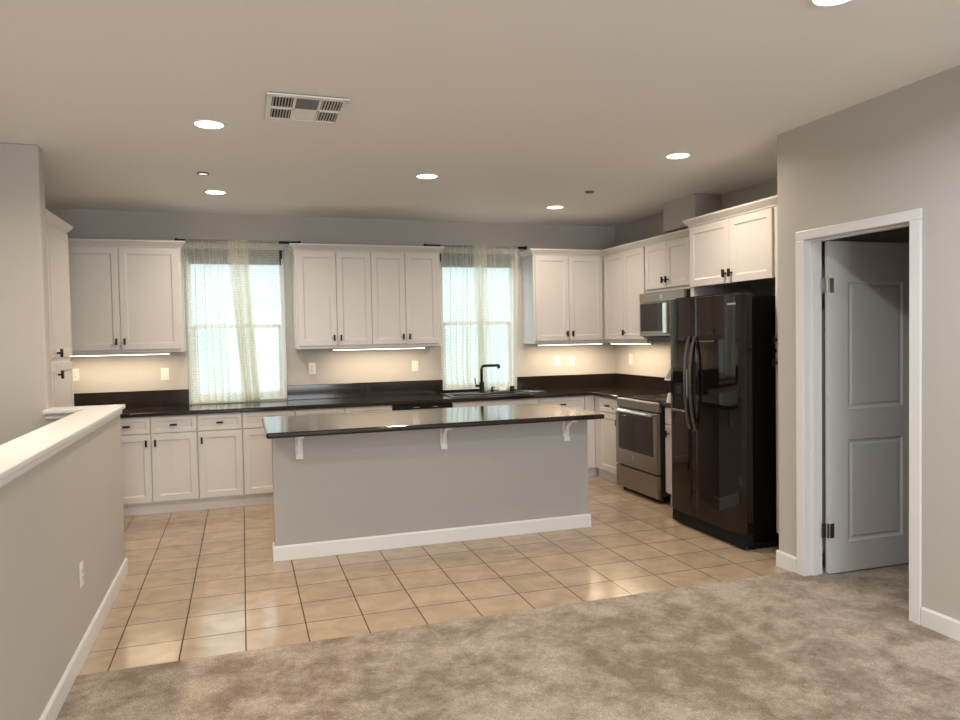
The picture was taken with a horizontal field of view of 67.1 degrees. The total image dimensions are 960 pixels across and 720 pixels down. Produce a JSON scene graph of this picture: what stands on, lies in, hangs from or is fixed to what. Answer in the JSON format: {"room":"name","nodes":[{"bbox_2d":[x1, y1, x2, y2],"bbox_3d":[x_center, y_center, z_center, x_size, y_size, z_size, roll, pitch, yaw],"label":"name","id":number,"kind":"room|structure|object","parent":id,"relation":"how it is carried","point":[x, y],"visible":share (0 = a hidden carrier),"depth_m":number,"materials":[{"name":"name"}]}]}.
{"room":"open-plan kitchen","nodes":[
{"label":"open-plan kitchen","id":0,"kind":"room"},
{"bbox_2d":[0,143,52,444],"bbox_3d":[-3.274,0.805,4.476,1.128,4.274,0.135,-2,2,-18],"label":"wall","id":1,"kind":"structure","parent":0,"point":[25,347],"depth_m":4.51,"materials":[{"name":"grey paint"}]},
{"bbox_2d":[0,415,127,719],"bbox_3d":[-1.051,1.748,0.262,0.414,2.590,9.464,-2,2,-18],"label":"wall","id":2,"kind":"structure","parent":0,"point":[66,510],"depth_m":3.07,"materials":[{"name":"grey paint"}]},
{"bbox_2d":[0,404,124,487],"bbox_3d":[-1.075,0.435,0.230,0.438,0.027,9.485,-2,2,-18],"label":"trim","id":3,"kind":"structure","parent":2,"relation":"on","point":[15,454],"depth_m":3.25,"materials":[{"name":"white wood"}]},
{"bbox_2d":[79,560,83,587],"bbox_3d":[-1.931,1.039,3.514,0.009,0.116,0.072,-2,2,-18],"label":"wall outlet","id":4,"kind":"object","parent":2,"relation":"attached to","point":[81,570],"visible":1,"depth_m":3.50,"materials":[{"name":"white plastic"}]},
{"bbox_2d":[46,208,615,404],"bbox_3d":[-1.359,-0.085,7.616,6.774,2.774,0.150,-2,2,-18],"label":"wall","id":5,"kind":"structure","parent":0,"point":[123,373],"depth_m":7.46,"materials":[{"name":"grey paint"}]},
{"bbox_2d":[73,369,78,380],"bbox_3d":[-3.772,0.139,6.744,0.072,0.116,0.009,-2,2,-18],"label":"wall outlet","id":6,"kind":"object","parent":5,"relation":"attached to","point":[75,371],"visible":0.75,"depth_m":6.75,"materials":[{"name":"white plastic"}]},
{"bbox_2d":[73,371,76,378],"bbox_3d":[-3.771,0.139,6.742,0.034,0.068,0.002,-2,2,-18],"label":"receptacle","id":7,"kind":"object","parent":6,"relation":"attached to","point":[74,372],"depth_m":6.74,"materials":[{"name":"white plastic"}]},
{"bbox_2d":[68,238,187,353],"bbox_3d":[-3.301,-0.576,6.683,1.129,1.024,0.379,-2,2,-18],"label":"upper cabinet","id":8,"kind":"object","parent":5,"relation":"attached to","point":[127,296],"visible":0.87,"depth_m":6.56,"materials":[{"name":"grey wood"}]},
{"bbox_2d":[70,352,169,356],"bbox_3d":[-3.335,-0.050,6.625,0.920,0.020,0.036,-2,2,-18],"label":"light","id":9,"kind":"object","parent":8,"relation":"attached to","point":[157,353],"visible":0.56,"depth_m":6.62,"materials":[{"name":"white plastic"}]},
{"bbox_2d":[70,354,164,356],"bbox_3d":[-3.335,-0.042,6.625,0.908,0.004,0.030,-2,2,-18],"label":"diffuser","id":10,"kind":"object","parent":9,"relation":"attached to","point":[73,355],"depth_m":6.59,"materials":[{"name":"white plastic"}]},
{"bbox_2d":[74,389,188,406],"bbox_3d":[-3.520,0.379,6.826,1.446,0.150,0.020,-2,2,-18],"label":"backsplash","id":11,"kind":"structure","parent":5,"relation":"attached to","point":[181,396],"depth_m":6.90,"materials":[{"name":"black stone"}]},
{"bbox_2d":[161,368,168,379],"bbox_3d":[-3.038,0.135,6.985,0.072,0.116,0.011,-2,2,-18],"label":"light switch","id":12,"kind":"object","parent":5,"relation":"attached to","point":[164,371],"visible":1,"depth_m":6.98,"materials":[{"name":"white plastic"}]},
{"bbox_2d":[185,249,286,402],"bbox_3d":[-2.425,-0.346,7.243,0.930,1.500,0.129,-2,2,-18],"label":"window","id":13,"kind":"structure","parent":5,"relation":"in","point":[281,266],"depth_m":7.35,"materials":[{"name":"white plastic"}]},
{"bbox_2d":[187,249,281,264],"bbox_3d":[-2.427,-1.020,7.190,0.894,0.146,0.048,-2,2,-18],"label":"roller shade","id":14,"kind":"object","parent":13,"relation":"attached to","point":[207,250],"visible":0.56,"depth_m":7.18,"materials":[{"name":"grey fabric"}]},
{"bbox_2d":[174,238,300,243],"bbox_3d":[-2.374,-1.167,7.141,1.176,0.040,0.060,-2,2,-18],"label":"curtain rod","id":15,"kind":"object","parent":5,"relation":"attached to","point":[175,239],"visible":0.59,"depth_m":7.12,"materials":[{"name":"black metal"}]},
{"bbox_2d":[185,239,259,403],"bbox_3d":[-2.504,-0.378,7.066,0.649,1.593,0.072,-2,2,-18],"label":"curtain","id":16,"kind":"object","parent":15,"relation":"hanging from","point":[212,358],"visible":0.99,"depth_m":7.05,"materials":[{"name":"white fabric"}]},
{"bbox_2d":[228,240,284,397],"bbox_3d":[-2.191,-0.399,7.109,0.492,1.545,0.034,-2,2,-18],"label":"curtain","id":17,"kind":"object","parent":15,"relation":"hanging from","point":[232,247],"visible":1,"depth_m":7.11,"materials":[{"name":"white fabric"}]},
{"bbox_2d":[308,363,315,373],"bbox_3d":[-1.720,0.087,7.418,0.072,0.116,0.009,-2,2,-18],"label":"wall outlet","id":18,"kind":"object","parent":5,"relation":"attached to","point":[311,366],"visible":1,"depth_m":7.42,"materials":[{"name":"white plastic"}]},
{"bbox_2d":[287,380,442,399],"bbox_3d":[-1.179,0.310,7.595,1.630,0.150,0.020,-2,2,-18],"label":"backsplash","id":19,"kind":"structure","parent":5,"relation":"attached to","point":[367,389],"depth_m":7.57,"materials":[{"name":"black stone"}]},
{"bbox_2d":[287,243,443,348],"bbox_3d":[-1.145,-0.639,7.391,1.543,1.024,0.379,-2,2,-18],"label":"upper cabinet","id":20,"kind":"object","parent":5,"relation":"attached to","point":[345,295],"visible":1,"depth_m":7.24,"materials":[{"name":"grey wood"}]},
{"bbox_2d":[332,346,424,350],"bbox_3d":[-1.022,-0.118,7.384,0.950,0.020,0.036,-2,2,-18],"label":"light","id":21,"kind":"object","parent":20,"relation":"attached to","point":[333,349],"visible":0.96,"depth_m":7.36,"materials":[{"name":"white plastic"}]},
{"bbox_2d":[333,348,419,350],"bbox_3d":[-1.022,-0.110,7.384,0.938,0.004,0.030,-2,2,-18],"label":"diffuser","id":22,"kind":"object","parent":21,"relation":"attached to","point":[334,349],"depth_m":7.32,"materials":[{"name":"white plastic"}]},
{"bbox_2d":[412,360,417,370],"bbox_3d":[-0.694,0.064,7.754,0.072,0.116,0.011,-2,2,-18],"label":"light switch","id":23,"kind":"object","parent":5,"relation":"attached to","point":[414,363],"visible":1,"depth_m":7.75,"materials":[{"name":"white plastic"}]},
{"bbox_2d":[423,244,526,249],"bbox_3d":[-0.042,-1.235,7.907,1.176,0.040,0.060,-2,2,-18],"label":"curtain rod","id":24,"kind":"object","parent":5,"relation":"attached to","point":[518,247],"visible":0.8,"depth_m":7.92,"materials":[{"name":"black metal"}]},
{"bbox_2d":[441,244,486,388],"bbox_3d":[-0.166,-0.466,7.830,0.533,1.553,0.089,-2,2,-18],"label":"curtain","id":25,"kind":"object","parent":24,"relation":"hanging from","point":[469,383],"visible":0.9,"depth_m":7.83,"materials":[{"name":"white fabric"}]},
{"bbox_2d":[472,245,517,390],"bbox_3d":[0.181,-0.458,7.878,0.520,1.575,0.042,-2,2,-18],"label":"curtain","id":26,"kind":"object","parent":24,"relation":"hanging from","point":[507,246],"visible":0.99,"depth_m":7.88,"materials":[{"name":"white fabric"}]},
{"bbox_2d":[439,254,514,389],"bbox_3d":[-0.029,-0.417,8.030,0.875,1.500,0.129,-2,2,-18],"label":"window","id":27,"kind":"structure","parent":5,"relation":"in","point":[441,308],"depth_m":8.10,"materials":[{"name":"white plastic"}]},
{"bbox_2d":[440,254,512,267],"bbox_3d":[-0.032,-1.091,7.976,0.839,0.146,0.048,-2,2,-18],"label":"roller shade","id":28,"kind":"object","parent":27,"relation":"attached to","point":[461,260],"visible":0.48,"depth_m":7.94,"materials":[{"name":"grey fabric"}]},
{"bbox_2d":[443,388,515,392],"bbox_3d":[0.000,0.332,7.983,0.846,0.036,0.020,-2,2,-18],"label":"backsplash","id":29,"kind":"structure","parent":5,"relation":"attached to","point":[456,390],"depth_m":7.91,"materials":[{"name":"black stone"}]},
{"bbox_2d":[554,356,559,365],"bbox_3d":[0.881,0.012,8.272,0.072,0.116,0.009,-2,2,-18],"label":"wall outlet","id":30,"kind":"object","parent":5,"relation":"attached to","point":[556,358],"visible":1,"depth_m":8.27,"materials":[{"name":"white plastic"}]},
{"bbox_2d":[518,248,605,343],"bbox_3d":[0.918,-0.700,8.068,0.897,1.024,0.379,-2,2,-18],"label":"upper cabinet","id":31,"kind":"object","parent":5,"relation":"attached to","point":[563,289],"visible":0.99,"depth_m":7.93,"materials":[{"name":"grey wood"}]},
{"bbox_2d":[537,342,602,345],"bbox_3d":[1.006,-0.178,8.050,0.780,0.020,0.036,-2,2,-18],"label":"light","id":32,"kind":"object","parent":31,"relation":"attached to","point":[598,342],"visible":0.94,"depth_m":8.03,"materials":[{"name":"white plastic"}]},
{"bbox_2d":[516,373,614,389],"bbox_3d":[0.994,0.246,8.308,1.245,0.150,0.020,-2,2,-18],"label":"backsplash","id":33,"kind":"structure","parent":5,"relation":"attached to","point":[606,379],"depth_m":8.29,"materials":[{"name":"black stone"}]},
{"bbox_2d":[569,356,574,365],"bbox_3d":[1.054,0.011,8.328,0.072,0.116,0.011,-2,2,-18],"label":"light switch","id":34,"kind":"object","parent":5,"relation":"attached to","point":[571,358],"visible":1,"depth_m":8.33,"materials":[{"name":"white plastic"}]},
{"bbox_2d":[0,0,959,226],"bbox_3d":[1.544,-1.407,2.225,9.000,0.120,12.134,-2,2,-18],"label":"ceiling","id":35,"kind":"structure","parent":0,"point":[518,108],"depth_m":3.69,"materials":[{"name":"white paint"}]},
{"bbox_2d":[197,172,208,175],"bbox_3d":[-2.052,-1.379,5.366,0.084,0.012,0.084,-2,2,-18],"label":"recessed light","id":36,"kind":"object","parent":35,"relation":"in","point":[198,173],"visible":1,"depth_m":5.35,"materials":[{"name":"grey"}]},
{"bbox_2d":[191,119,226,129],"bbox_3d":[-1.555,-1.351,4.156,0.192,0.006,0.192,-2,2,-18],"label":"recessed light","id":37,"kind":"object","parent":35,"relation":"in","point":[209,124],"visible":1,"depth_m":4.15,"materials":[{"name":"white plastic"}]},
{"bbox_2d":[203,190,227,194],"bbox_3d":[-2.213,-1.402,6.059,0.192,0.006,0.192,-2,2,-18],"label":"recessed light","id":38,"kind":"object","parent":35,"relation":"in","point":[213,192],"visible":1,"depth_m":6.06,"materials":[{"name":"white plastic"}]},
{"bbox_2d":[264,92,349,124],"bbox_3d":[-0.941,-1.350,3.901,0.412,0.014,0.457,-2,2,-18],"label":"ceiling vent","id":39,"kind":"object","parent":35,"relation":"in","point":[287,107],"visible":1,"depth_m":3.88,"materials":[{"name":"white metal"}]},
{"bbox_2d":[415,173,438,178],"bbox_3d":[-0.410,-1.420,5.603,0.192,0.006,0.192,-2,2,-18],"label":"recessed light","id":40,"kind":"object","parent":35,"relation":"in","point":[423,175],"visible":1,"depth_m":5.60,"materials":[{"name":"white plastic"}]},
{"bbox_2d":[545,205,564,208],"bbox_3d":[0.732,-1.490,7.070,0.192,0.006,0.192,-2,2,-18],"label":"recessed light","id":41,"kind":"object","parent":35,"relation":"in","point":[552,206],"visible":1,"depth_m":7.07,"materials":[{"name":"white plastic"}]},
{"bbox_2d":[664,152,691,159],"bbox_3d":[1.394,-1.437,5.099,0.192,0.006,0.192,-2,2,-18],"label":"recessed light","id":42,"kind":"object","parent":35,"relation":"in","point":[678,155],"visible":1,"depth_m":5.09,"materials":[{"name":"white plastic"}]},
{"bbox_2d":[808,0,854,7],"bbox_3d":[1.325,-1.355,2.695,0.192,0.006,0.192,-2,2,-18],"label":"recessed light","id":43,"kind":"object","parent":35,"relation":"in","point":[815,3],"visible":1,"depth_m":2.75,"materials":[{"name":"white plastic"}]},
{"bbox_2d":[56,475,959,719],"bbox_3d":[1.543,1.478,2.409,8.650,0.130,11.934,-2,2,-18],"label":"floor","id":44,"kind":"structure","parent":0,"point":[792,645],"depth_m":3.71,"materials":[{"name":"carpet"}]},
{"bbox_2d":[45,208,73,406],"bbox_3d":[-3.386,0.189,5.273,0.687,2.456,0.888,-2,2,-18],"label":"pantry cabinet","id":45,"kind":"object","parent":44,"relation":"on","point":[57,229],"visible":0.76,"depth_m":5.38,"materials":[{"name":"grey wood"}]},
{"bbox_2d":[120,414,199,515],"bbox_3d":[-2.987,0.927,6.670,0.764,0.874,0.679,-2,2,-18],"label":"base cabinet","id":46,"kind":"object","parent":44,"relation":"on","point":[160,468],"visible":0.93,"depth_m":6.42,"materials":[{"name":"grey wood"}]},
{"bbox_2d":[197,412,244,509],"bbox_3d":[-2.441,0.911,6.849,0.384,0.874,0.679,-2,2,-18],"label":"base cabinet","id":47,"kind":"object","parent":44,"relation":"on","point":[220,435],"visible":0.94,"depth_m":6.57,"materials":[{"name":"grey wood"}]},
{"bbox_2d":[242,410,294,505],"bbox_3d":[-2.035,0.899,6.982,0.468,0.874,0.679,-2,2,-18],"label":"base cabinet","id":48,"kind":"object","parent":44,"relation":"on","point":[257,449],"visible":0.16,"depth_m":6.67,"materials":[{"name":"grey wood"}]},
{"bbox_2d":[295,405,391,415],"bbox_3d":[-1.374,0.879,7.199,0.922,0.874,0.679,-2,2,-18],"label":"base cabinet","id":49,"kind":"object","parent":44,"relation":"on","point":[383,407],"visible":0.06,"depth_m":6.90,"materials":[{"name":"grey"}]},
{"bbox_2d":[392,402,451,410],"bbox_3d":[-0.653,0.859,7.451,0.593,0.872,0.651,-2,2,-18],"label":"dishwasher","id":50,"kind":"object","parent":44,"relation":"on","point":[445,404],"visible":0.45,"depth_m":7.13,"materials":[{"name":"black plastic"}]},
{"bbox_2d":[271,420,590,561],"bbox_3d":[-0.384,0.912,5.678,2.428,0.875,0.985,-2,2,-18],"label":"kitchen island","id":51,"kind":"object","parent":44,"relation":"on","point":[360,492],"visible":0.82,"depth_m":5.33,"materials":[{"name":"grey paint"}]},
{"bbox_2d":[262,403,603,438],"bbox_3d":[-0.393,0.454,5.669,2.492,0.038,1.072,-2,2,-18],"label":"island countertop","id":52,"kind":"structure","parent":51,"relation":"on","point":[438,418],"depth_m":5.44,"materials":[{"name":"black stone"}]},
{"bbox_2d":[451,398,537,407],"bbox_3d":[0.081,0.837,7.677,0.930,0.874,0.679,-2,2,-18],"label":"base cabinet","id":53,"kind":"object","parent":44,"relation":"on","point":[529,400],"visible":0.16,"depth_m":7.38,"materials":[{"name":"grey wood"}]},
{"bbox_2d":[538,396,583,409],"bbox_3d":[0.776,0.816,7.905,0.530,0.874,0.679,-2,2,-18],"label":"base cabinet","id":54,"kind":"object","parent":44,"relation":"on","point":[577,402],"visible":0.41,"depth_m":7.63,"materials":[{"name":"grey wood"}]},
{"bbox_2d":[584,395,598,475],"bbox_3d":[1.367,0.798,8.121,0.727,0.874,0.638,-2,2,-18],"label":"base cabinet","id":55,"kind":"object","parent":44,"relation":"on","point":[589,401],"visible":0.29,"depth_m":7.73,"materials":[{"name":"grey wood"}]},
{"bbox_2d":[595,396,618,482],"bbox_3d":[1.585,0.813,7.546,0.672,0.874,0.582,-2,2,-18],"label":"base cabinet","id":56,"kind":"object","parent":44,"relation":"on","point":[605,429],"visible":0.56,"depth_m":7.49,"materials":[{"name":"grey wood"}]},
{"bbox_2d":[612,393,670,503],"bbox_3d":[1.745,0.810,6.875,0.739,0.920,0.764,-2,2,-18],"label":"range","id":57,"kind":"object","parent":44,"relation":"on","point":[640,418],"visible":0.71,"depth_m":6.69,"materials":[{"name":"silver metal"}]},
{"bbox_2d":[620,393,667,402],"bbox_3d":[1.793,0.359,6.879,0.620,0.020,0.764,-2,2,-18],"label":"cooktop","id":58,"kind":"object","parent":57,"relation":"in","point":[658,397],"depth_m":6.89,"materials":[{"name":"black glass"}]},
{"bbox_2d":[664,407,671,503],"bbox_3d":[1.983,0.847,6.338,0.672,0.874,0.388,-2,2,-18],"label":"base cabinet","id":59,"kind":"object","parent":44,"relation":"on","point":[667,433],"visible":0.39,"depth_m":6.37,"materials":[{"name":"grey wood"}]},
{"bbox_2d":[662,402,670,407],"bbox_3d":[1.980,0.389,6.325,0.659,0.038,0.390,-2,2,-18],"label":"countertop","id":60,"kind":"structure","parent":59,"relation":"on","point":[664,404],"depth_m":6.33,"materials":[{"name":"black stone"}]},
{"bbox_2d":[664,366,670,402],"bbox_3d":[1.676,0.198,6.365,0.080,0.351,0.091,-2,2,-18],"label":"stand","id":61,"kind":"object","parent":60,"relation":"on","point":[668,376],"visible":0.5,"depth_m":6.36,"materials":[{"name":"white"}]},
{"bbox_2d":[670,292,778,549],"bbox_3d":[2.044,0.408,5.541,0.940,1.802,0.908,-2,2,-18],"label":"refrigerator","id":62,"kind":"object","parent":44,"relation":"on","point":[723,376],"visible":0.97,"depth_m":5.15,"materials":[{"name":"black metal"}]},
{"bbox_2d":[770,195,778,533],"bbox_3d":[2.395,0.092,5.000,0.682,2.456,0.332,-2,2,-18],"label":"pantry cabinet","id":63,"kind":"object","parent":44,"relation":"on","point":[773,198],"visible":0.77,"depth_m":5.03,"materials":[{"name":"grey wood"}]},
{"bbox_3d":[-3.719,0.948,6.429,0.773,0.874,0.679,-2,2,-18],"label":"base cabinet","id":64,"kind":"object","parent":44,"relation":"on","visible":0},
{"bbox_2d":[120,386,668,417],"bbox_3d":[-1.110,0.423,6.984,6.120,0.038,1.230,-2,2,-18],"label":"countertop","id":65,"kind":"structure","parent":64,"relation":"on","point":[613,392],"depth_m":7.08,"materials":[{"name":"black stone"}]},
{"bbox_2d":[440,390,528,397],"bbox_3d":[0.039,0.441,7.665,0.830,0.179,0.510,-2,2,-18],"label":"sink","id":66,"kind":"object","parent":65,"relation":"in","point":[486,393],"visible":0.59,"depth_m":7.70,"materials":[{"name":"silver metal"}]},
{"bbox_2d":[474,364,499,391],"bbox_3d":[0.082,0.194,7.766,0.281,0.304,0.089,-1,2,7],"label":"faucet","id":67,"kind":"object","parent":65,"relation":"on","point":[481,383],"visible":1,"depth_m":7.77,"materials":[{"name":"black metal"}]},
{"bbox_2d":[516,389,547,392],"bbox_3d":[0.560,0.338,7.849,0.226,0.013,0.345,-2,2,-18],"label":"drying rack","id":68,"kind":"object","parent":65,"relation":"on","point":[527,389],"visible":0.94,"depth_m":7.87,"materials":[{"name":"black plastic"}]},
{"bbox_2d":[663,193,720,231],"bbox_3d":[1.981,-1.370,6.796,0.270,0.274,0.520,-2,2,-18],"label":"soffit","id":69,"kind":"structure","parent":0,"point":[676,211],"depth_m":6.63,"materials":[{"name":"grey paint"}]},
{"bbox_2d":[615,178,776,376],"bbox_3d":[2.255,-0.123,6.747,0.150,2.774,3.759,-2,2,-18],"label":"wall","id":70,"kind":"structure","parent":0,"point":[654,359],"depth_m":7.72,"materials":[{"name":"grey paint"}]},
{"bbox_2d":[602,240,650,342],"bbox_3d":[1.645,-0.701,7.705,0.375,1.024,0.884,-2,2,-18],"label":"upper cabinet","id":71,"kind":"object","parent":70,"relation":"attached to","point":[624,265],"visible":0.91,"depth_m":7.62,"materials":[{"name":"grey wood"}]},
{"bbox_2d":[610,342,650,344],"bbox_3d":[1.594,-0.177,7.713,0.036,0.020,0.800,-2,2,-18],"label":"light","id":72,"kind":"object","parent":71,"relation":"attached to","point":[610,342],"visible":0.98,"depth_m":7.74,"materials":[{"name":"white plastic"}]},
{"bbox_2d":[629,354,632,363],"bbox_3d":[1.702,-0.012,8.186,0.009,0.116,0.072,-2,2,-18],"label":"wall outlet","id":73,"kind":"object","parent":70,"relation":"attached to","point":[630,355],"visible":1,"depth_m":8.18,"materials":[{"name":"white plastic"}]},
{"bbox_2d":[615,373,668,391],"bbox_3d":[1.968,0.259,7.376,0.020,0.150,2.400,-2,2,-18],"label":"backsplash","id":74,"kind":"structure","parent":70,"relation":"attached to","point":[654,383],"depth_m":7.92,"materials":[{"name":"black stone"}]},
{"bbox_2d":[642,228,690,292],"bbox_3d":[1.902,-0.926,6.902,0.375,0.531,0.786,-2,2,-18],"label":"upper cabinet","id":75,"kind":"object","parent":70,"relation":"attached to","point":[667,256],"visible":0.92,"depth_m":6.82,"materials":[{"name":"grey wood"}]},
{"bbox_2d":[639,289,690,341],"bbox_3d":[1.887,-0.410,6.917,0.420,0.480,0.766,-2,2,-18],"label":"microwave","id":76,"kind":"object","parent":75,"relation":"attached to","point":[654,307],"visible":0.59,"depth_m":6.92,"materials":[{"name":"silver metal"}]},
{"bbox_2d":[682,197,775,296],"bbox_3d":[2.177,0.074,5.661,0.682,2.456,1.057,-2,2,-18],"label":"upper cabinet","id":77,"kind":"object","parent":70,"relation":"attached to","point":[732,249],"visible":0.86,"depth_m":5.48,"materials":[{"name":"grey wood"}]},
{"bbox_2d":[777,65,959,620],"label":"wall","id":78,"kind":"structure","parent":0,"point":[898,150],"depth_m":3.71,"materials":[{"name":"grey paint"}]},
{"bbox_2d":[776,550,796,572],"bbox_3d":[1.959,1.289,4.627,0.014,0.105,0.182,-2,2,-18],"label":"baseboard","id":79,"kind":"structure","parent":78,"relation":"attached to","point":[788,562],"depth_m":4.62,"materials":[{"name":"white wood"}]},
{"bbox_2d":[795,208,922,624],"bbox_3d":[2.167,0.284,4.112,0.148,2.140,0.873,-2,2,-18],"label":"door frame","id":80,"kind":"structure","parent":78,"relation":"attached to","point":[914,217],"depth_m":4.43,"materials":[{"name":"white wood"}]},
{"bbox_2d":[821,241,908,573],"bbox_3d":[2.475,0.290,4.539,0.755,2.052,0.097,-2,2,-17],"label":"door","id":81,"kind":"structure","parent":80,"relation":"in","point":[865,285],"depth_m":4.54,"materials":[{"name":"white wood"}]},
{"bbox_2d":[921,607,959,640],"bbox_3d":[3.352,1.405,0.394,0.014,0.105,6.980,-2,2,-18],"label":"baseboard","id":82,"kind":"structure","parent":78,"relation":"attached to","point":[945,625],"depth_m":3.60,"materials":[{"name":"white wood"}]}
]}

